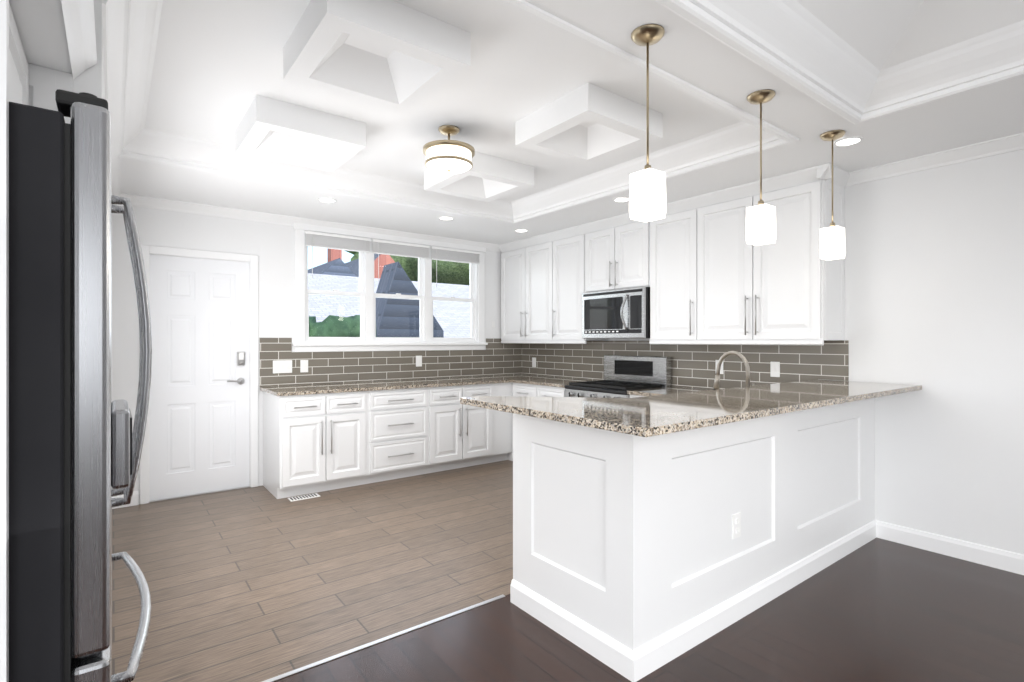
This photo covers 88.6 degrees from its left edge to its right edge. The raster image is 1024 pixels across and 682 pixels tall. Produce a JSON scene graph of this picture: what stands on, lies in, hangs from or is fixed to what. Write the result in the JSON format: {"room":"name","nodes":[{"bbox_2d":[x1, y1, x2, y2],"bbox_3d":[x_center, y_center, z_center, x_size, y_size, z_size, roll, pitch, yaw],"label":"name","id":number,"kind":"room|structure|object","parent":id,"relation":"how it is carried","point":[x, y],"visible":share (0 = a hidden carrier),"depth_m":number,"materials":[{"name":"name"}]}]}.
{"room":"kitchen","nodes":[
{"label":"kitchen","id":0,"kind":"room"},
{"bbox_2d":[73,0,104,98],"bbox_3d":[-2.293,-0.255,2.863,0.130,3.150,3.065,0,0,-37],"label":"wall","id":1,"kind":"structure","parent":0,"point":[90,80],"depth_m":1.67,"materials":[{"name":"paint"}]},
{"bbox_2d":[102,0,127,196],"bbox_3d":[-2.192,-1.123,2.896,0.070,0.075,2.995,0,0,-37],"label":"crown molding","id":2,"kind":"structure","parent":1,"relation":"attached to","point":[114,17],"depth_m":2.16,"materials":[{"name":"paint"}]},
{"bbox_2d":[112,460,512,681],"bbox_3d":[-0.673,1.350,4.253,4.530,0.060,3.210,0,0,-37],"label":"floor","id":3,"kind":"structure","parent":0,"point":[257,584],"depth_m":3.05,"materials":[{"name":"ceramic tile"},{"name":"grout"}]},
{"bbox_2d":[288,493,319,501],"bbox_3d":[-1.752,1.316,4.426,0.240,0.008,0.110,0,0,-37],"label":"floor vent","id":4,"kind":"object","parent":3,"relation":"in","point":[303,497],"visible":0.96,"depth_m":4.41,"materials":[{"name":"white plastic"}]},
{"bbox_2d":[263,391,370,498],"bbox_3d":[-1.789,0.885,4.774,0.747,0.868,0.628,0,0,-37],"label":"base cabinet","id":5,"kind":"object","parent":3,"relation":"on","point":[313,443],"depth_m":4.53,"materials":[{"name":"paint"}]},
{"bbox_2d":[260,374,547,395],"bbox_3d":[-0.887,0.435,5.434,3.037,0.030,0.665,0,0,-37],"label":"countertop","id":6,"kind":"structure","parent":5,"relation":"on","point":[388,385],"depth_m":5.07,"materials":[{"name":"stone"}]},
{"bbox_2d":[371,387,430,482],"bbox_3d":[-1.248,0.885,5.185,0.612,0.868,0.628,0,0,-37],"label":"base cabinet","id":7,"kind":"object","parent":3,"relation":"on","point":[400,418],"depth_m":4.95,"materials":[{"name":"paint"}]},
{"bbox_2d":[431,383,494,472],"bbox_3d":[-0.700,0.885,5.601,0.763,0.868,0.628,0,0,-37],"label":"base cabinet","id":8,"kind":"object","parent":3,"relation":"on","point":[462,435],"depth_m":5.35,"materials":[{"name":"paint"}]},
{"bbox_2d":[495,382,511,461],"bbox_3d":[-0.285,0.885,5.915,0.278,0.868,0.628,0,0,-37],"label":"base cabinet","id":9,"kind":"object","parent":3,"relation":"on","point":[503,420],"depth_m":5.70,"materials":[{"name":"paint"}]},
{"bbox_2d":[508,382,564,460],"bbox_3d":[0.504,0.885,5.594,0.628,0.868,0.858,0,0,-37],"label":"base cabinet","id":10,"kind":"object","parent":3,"relation":"on","point":[524,390],"depth_m":5.46,"materials":[{"name":"paint"}]},
{"bbox_2d":[513,377,596,387],"bbox_3d":[0.511,0.435,5.568,0.646,0.030,0.810,0,0,-37],"label":"countertop","id":11,"kind":"structure","parent":10,"relation":"on","point":[545,381],"depth_m":5.58,"materials":[{"name":"stone"}]},
{"bbox_2d":[565,355,670,397],"bbox_3d":[0.960,0.723,4.915,0.688,1.155,0.766,0,0,-37],"label":"gas range","id":12,"kind":"object","parent":3,"relation":"on","point":[623,374],"visible":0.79,"depth_m":4.92,"materials":[{"name":"silver metal"}]},
{"bbox_2d":[629,394,644,397],"bbox_3d":[1.603,0.885,4.147,0.628,0.868,1.228,0,0,-37],"label":"base cabinet","id":13,"kind":"object","parent":3,"relation":"on","point":[630,396],"depth_m":4.42,"materials":[{"name":"paint"}]},
{"bbox_2d":[627,387,706,395],"bbox_3d":[0.942,0.435,3.636,2.297,0.030,1.243,0,0,-37],"label":"countertop","id":14,"kind":"structure","parent":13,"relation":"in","point":[658,391],"depth_m":4.40,"materials":[{"name":"stone"}]},
{"bbox_2d":[713,351,754,389],"bbox_3d":[1.495,0.242,3.532,0.109,0.353,0.275,0,0,-37],"label":"pull-down faucet","id":15,"kind":"object","parent":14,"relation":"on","point":[717,375],"visible":0.67,"depth_m":3.52,"materials":[{"name":"silver metal"}]},
{"bbox_2d":[112,204,518,503],"bbox_3d":[-1.894,-0.255,5.191,5.260,3.150,0.160,0,0,-37],"label":"wall","id":16,"kind":"structure","parent":0,"point":[271,246],"depth_m":4.59,"materials":[{"name":"paint"}]},
{"bbox_2d":[140,245,257,504],"bbox_3d":[-2.673,0.272,4.526,0.879,2.097,0.078,0,0,-37],"label":"door frame","id":17,"kind":"structure","parent":16,"relation":"attached to","point":[148,250],"depth_m":4.73,"materials":[{"name":"paint"}]},
{"bbox_2d":[150,254,248,500],"bbox_3d":[-2.675,0.300,4.529,0.747,2.023,0.102,0,0,-37],"label":"back door","id":18,"kind":"structure","parent":16,"relation":"in","point":[199,401],"depth_m":4.52,"materials":[{"name":"paint"}]},
{"bbox_2d":[122,193,500,251],"bbox_3d":[-1.502,-1.123,5.344,4.130,0.075,0.070,0,0,-37],"label":"crown molding","id":19,"kind":"structure","parent":16,"relation":"attached to","point":[136,200],"depth_m":4.77,"materials":[{"name":"paint"}]},
{"bbox_2d":[292,223,487,351],"bbox_3d":[-1.214,-0.521,5.644,2.210,1.252,0.160,0,0,-37],"label":"window unit","id":20,"kind":"structure","parent":16,"relation":"in","point":[369,340],"depth_m":5.48,"materials":[{"name":"paint"}]},
{"bbox_2d":[305,231,479,286],"bbox_3d":[-1.174,-0.737,5.590,1.984,0.620,0.039,0,0,-37],"label":"window blinds","id":21,"kind":"object","parent":20,"relation":"attached to","point":[334,241],"visible":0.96,"depth_m":5.48,"materials":[{"name":"white plastic"}]},
{"bbox_2d":[260,338,519,386],"bbox_3d":[-1.090,0.195,5.695,3.030,0.449,0.008,0,0,-37],"label":"tile backsplash","id":22,"kind":"structure","parent":16,"relation":"attached to","point":[498,358],"depth_m":5.48,"materials":[{"name":"grey tile"}]},
{"bbox_2d":[273,360,291,373],"bbox_3d":[-2.135,0.240,4.889,0.170,0.120,0.012,0,0,-37],"label":"light switch","id":23,"kind":"object","parent":22,"relation":"attached to","point":[282,366],"visible":1,"depth_m":4.89,"materials":[{"name":"white plastic"}]},
{"bbox_2d":[300,360,307,371],"bbox_3d":[-1.981,0.240,5.008,0.072,0.118,0.009,0,0,-37],"label":"electrical outlet","id":24,"kind":"object","parent":22,"relation":"attached to","point":[303,365],"visible":1,"depth_m":5.00,"materials":[{"name":"white plastic"}]},
{"bbox_2d":[416,356,421,366],"bbox_3d":[-1.017,0.220,5.740,0.072,0.118,0.009,0,0,-37],"label":"electrical outlet","id":25,"kind":"object","parent":22,"relation":"attached to","point":[418,361],"visible":1,"depth_m":5.74,"materials":[{"name":"white plastic"}]},
{"bbox_2d":[118,0,1023,244],"bbox_3d":[-0.125,-1.485,0.909,7.700,0.690,9.200,0,0,-37],"label":"ceiling","id":26,"kind":"structure","parent":0,"point":[296,108],"depth_m":2.67,"materials":[{"name":"paint"}]},
{"bbox_2d":[317,198,336,202],"bbox_3d":[-1.521,-1.157,4.319,0.150,0.006,0.150,0,0,-37],"label":"recessed light","id":27,"kind":"object","parent":26,"relation":"in","point":[327,200],"visible":1,"depth_m":4.33,"materials":[{"name":"paint"}]},
{"bbox_2d":[438,216,453,219],"bbox_3d":[-0.621,-1.157,4.952,0.150,0.006,0.150,0,0,-37],"label":"recessed light","id":28,"kind":"object","parent":26,"relation":"in","point":[446,218],"visible":1,"depth_m":4.95,"materials":[{"name":"paint"}]},
{"bbox_2d":[423,125,474,173],"bbox_3d":[-0.387,-1.168,3.222,0.316,0.264,0.316,0,0,-37],"label":"chandelier","id":29,"kind":"object","parent":26,"relation":"hanging from","point":[448,156],"visible":1,"depth_m":3.13,"materials":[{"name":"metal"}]},
{"bbox_2d":[514,229,527,231],"bbox_3d":[0.098,-1.157,5.511,0.150,0.006,0.150,0,0,-37],"label":"recessed light","id":30,"kind":"object","parent":26,"relation":"in","point":[521,230],"visible":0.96,"depth_m":5.50,"materials":[{"name":"paint"}]},
{"bbox_2d":[613,197,628,201],"bbox_3d":[0.903,-1.157,4.301,0.150,0.006,0.150,0,0,-37],"label":"recessed light","id":31,"kind":"object","parent":26,"relation":"in","point":[622,199],"visible":0.88,"depth_m":4.29,"materials":[{"name":"paint"}]},
{"bbox_2d":[629,24,666,221],"bbox_3d":[0.512,-0.811,1.980,0.124,0.698,0.124,0,0,-37],"label":"pendant light","id":32,"kind":"object","parent":26,"relation":"hanging from","point":[647,197],"visible":0.98,"depth_m":1.96,"materials":[{"name":"white glass"}]},
{"bbox_2d":[746,89,775,245],"bbox_3d":[1.176,-0.811,2.481,0.124,0.698,0.124,0,0,-37],"label":"pendant light","id":33,"kind":"object","parent":26,"relation":"hanging from","point":[761,223],"visible":1,"depth_m":2.46,"materials":[{"name":"white glass"}]},
{"bbox_2d":[819,130,845,259],"bbox_3d":[1.796,-0.811,2.943,0.124,0.698,0.124,0,0,-37],"label":"pendant light","id":34,"kind":"object","parent":26,"relation":"hanging from","point":[832,245],"visible":1,"depth_m":2.92,"materials":[{"name":"white glass"}]},
{"bbox_2d":[833,137,862,146],"bbox_3d":[1.952,-1.157,3.051,0.150,0.006,0.150,0,0,-37],"label":"recessed light","id":35,"kind":"object","parent":26,"relation":"in","point":[847,141],"visible":0.98,"depth_m":3.05,"materials":[{"name":"paint"}]},
{"bbox_2d":[274,537,1023,681],"bbox_3d":[0.864,1.350,-0.229,7.500,0.060,5.790,0,0,-37],"label":"floor","id":36,"kind":"structure","parent":0,"point":[876,609],"depth_m":2.31,"materials":[{"name":"brown wood"}]},
{"bbox_2d":[0,0,96,681],"bbox_3d":[-1.342,0.212,1.038,0.798,2.215,0.987,0,0,-37],"label":"wall","id":37,"kind":"structure","parent":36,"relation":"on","point":[47,49],"depth_m":1.32,"materials":[{"name":"paint"}]},
{"bbox_2d":[9,89,151,681],"bbox_3d":[-1.282,0.430,1.092,0.877,1.780,0.910,0,0,-37],"label":"refrigerator","id":38,"kind":"object","parent":36,"relation":"on","point":[75,445],"visible":1,"depth_m":0.92,"materials":[{"name":"silver metal"}]},
{"bbox_2d":[262,595,504,681],"bbox_3d":[-0.694,1.318,2.223,1.642,0.004,0.024,0,0,-37],"label":"threshold strip","id":39,"kind":"object","parent":36,"relation":"on","point":[292,672],"depth_m":2.30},
{"bbox_2d":[510,579,623,675],"bbox_3d":[0.231,1.264,2.354,0.016,0.112,0.770,0,0,-37],"label":"baseboard","id":40,"kind":"structure","parent":36,"relation":"on","point":[604,648],"depth_m":2.31,"materials":[{"name":"paint"}]},
{"bbox_2d":[513,398,874,650],"bbox_3d":[1.227,0.816,3.107,2.482,1.009,0.775,0,0,-37],"label":"base cabinet","id":41,"kind":"object","parent":36,"relation":"on","point":[633,542],"visible":0.88,"depth_m":2.41,"materials":[{"name":"paint"}]},
{"bbox_2d":[460,379,921,436],"bbox_3d":[1.173,0.295,2.962,2.730,0.030,1.140,0,0,-37],"label":"countertop","id":42,"kind":"structure","parent":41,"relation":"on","point":[649,416],"depth_m":2.31,"materials":[{"name":"beige stone"}]},
{"bbox_2d":[624,520,879,681],"bbox_3d":[1.453,1.264,2.781,2.481,0.112,0.016,0,0,-37],"label":"baseboard","id":43,"kind":"structure","parent":41,"relation":"attached to","point":[639,663],"depth_m":2.46,"materials":[{"name":"paint"}]},
{"bbox_2d":[523,149,1023,554],"bbox_3d":[2.846,-0.255,3.164,0.160,3.150,8.800,0,0,-37],"label":"wall","id":44,"kind":"structure","parent":0,"point":[934,282],"depth_m":3.25,"materials":[{"name":"paint"}]},
{"bbox_2d":[499,232,550,342],"bbox_3d":[0.288,-0.581,6.107,0.353,1.154,0.949,0,0,-37],"label":"upper cabinet","id":45,"kind":"object","parent":44,"relation":"attached to","point":[525,263],"depth_m":5.96,"materials":[{"name":"paint"}]},
{"bbox_2d":[551,224,608,342],"bbox_3d":[0.721,-0.581,5.537,0.353,1.154,0.481,0,0,-37],"label":"upper cabinet","id":46,"kind":"object","parent":44,"relation":"attached to","point":[567,243],"depth_m":5.44,"materials":[{"name":"paint"}]},
{"bbox_2d":[583,213,650,292],"bbox_3d":[1.105,-0.819,5.031,0.353,0.679,0.790,0,0,-37],"label":"upper cabinet","id":47,"kind":"object","parent":44,"relation":"attached to","point":[616,249],"depth_m":4.90,"materials":[{"name":"paint"}]},
{"bbox_2d":[582,287,649,338],"bbox_3d":[1.060,-0.250,4.998,0.462,0.450,0.766,0,0,-37],"label":"microwave","id":48,"kind":"object","parent":47,"relation":"attached to","point":[618,314],"visible":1,"depth_m":4.84,"materials":[{"name":"silver metal"}]},
{"bbox_2d":[649,196,694,342],"bbox_3d":[1.487,-0.581,4.528,0.353,1.154,0.474,0,0,-37],"label":"upper cabinet","id":49,"kind":"object","parent":44,"relation":"attached to","point":[672,289],"depth_m":4.41,"materials":[{"name":"paint"}]},
{"bbox_2d":[520,341,848,389],"bbox_3d":[1.236,0.195,5.146,0.008,0.449,3.696,0,0,-37],"label":"tile backsplash","id":50,"kind":"structure","parent":44,"relation":"attached to","point":[692,366],"depth_m":4.56,"materials":[{"name":"grey tile"}]},
{"bbox_2d":[532,357,535,366],"bbox_3d":[0.269,0.260,6.406,0.009,0.118,0.072,0,0,-37],"label":"electrical outlet","id":51,"kind":"object","parent":50,"relation":"attached to","point":[533,361],"visible":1,"depth_m":6.41,"materials":[{"name":"white plastic"}]},
{"bbox_2d":[715,360,722,373],"bbox_3d":[1.756,0.220,4.446,0.009,0.118,0.072,0,0,-37],"label":"electrical outlet","id":52,"kind":"object","parent":50,"relation":"attached to","point":[721,368],"visible":0.38,"depth_m":4.44,"materials":[{"name":"white plastic"}]},
{"bbox_2d":[770,362,779,376],"bbox_3d":[2.039,0.220,4.071,0.012,0.118,0.072,0,0,-37],"label":"electrical outlet","id":53,"kind":"object","parent":50,"relation":"attached to","point":[774,369],"visible":1,"depth_m":4.07,"materials":[{"name":"white plastic"}]},
{"bbox_2d":[695,163,846,342],"bbox_3d":[1.916,-0.581,3.963,0.353,1.154,0.945,0,0,-37],"label":"upper cabinet","id":54,"kind":"object","parent":44,"relation":"attached to","point":[702,269],"depth_m":3.74,"materials":[{"name":"paint"}]},
{"bbox_2d":[846,132,1023,185],"bbox_3d":[3.867,-1.123,1.629,0.070,0.075,5.120,0,0,-37],"label":"crown molding","id":55,"kind":"structure","parent":44,"relation":"attached to","point":[1015,142],"depth_m":3.24,"materials":[{"name":"paint"}]},
{"bbox_2d":[880,521,1023,574],"bbox_3d":[3.941,1.264,1.576,0.016,0.112,4.945,0,0,-37],"label":"baseboard","id":56,"kind":"structure","parent":44,"relation":"attached to","point":[997,558],"depth_m":3.20,"materials":[{"name":"paint"}]},
{"label":"outside","id":57,"kind":"structure","parent":0,"visible":0},
{"bbox_3d":[-13.959,4.870,43.200,90.000,0.100,74.300,0,0,-37],"label":"ground","id":58,"kind":"structure","parent":57,"visible":0},
{"bbox_2d":[308,248,356,276],"bbox_3d":[-8.531,0.420,22.651,3.800,8.800,6.400,0,0,-37],"label":"house","id":59,"kind":"structure","parent":58,"relation":"on","point":[341,266],"depth_m":20.33,"materials":[{"name":"blue"}]},
{"bbox_2d":[309,315,376,336],"bbox_3d":[-2.966,2.168,8.048,1.764,5.303,1.012,0,0,-37],"label":"hedge","id":60,"kind":"object","parent":58,"relation":"on","point":[317,329],"depth_m":7.89,"materials":[{"name":"green plant"}]},
{"bbox_2d":[345,253,394,278],"bbox_3d":[-8.860,-0.080,31.189,3.200,9.800,6.400,0,0,-37],"label":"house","id":61,"kind":"structure","parent":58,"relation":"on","point":[351,265],"depth_m":28.66,"materials":[{"name":"red brick"}]},
{"bbox_2d":[308,273,470,337],"bbox_3d":[-4.521,1.270,17.534,18.000,7.100,11.000,0,0,-37],"label":"roof","id":62,"kind":"structure","parent":58,"relation":"on","point":[319,281],"depth_m":16.89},
{"bbox_2d":[344,250,468,284],"bbox_3d":[-8.896,-6.752,45.177,36.096,23.144,30.107,0,0,-37],"label":"trees","id":63,"kind":"object","parent":58,"relation":"on","point":[454,277],"depth_m":33.91,"materials":[{"name":"foliage"},{"name":"bark"}]},
{"bbox_2d":[376,261,443,336],"bbox_3d":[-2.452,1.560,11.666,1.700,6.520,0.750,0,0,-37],"label":"house","id":64,"kind":"structure","parent":58,"relation":"on","point":[390,319],"depth_m":11.28,"materials":[{"name":"stone"}]}
]}

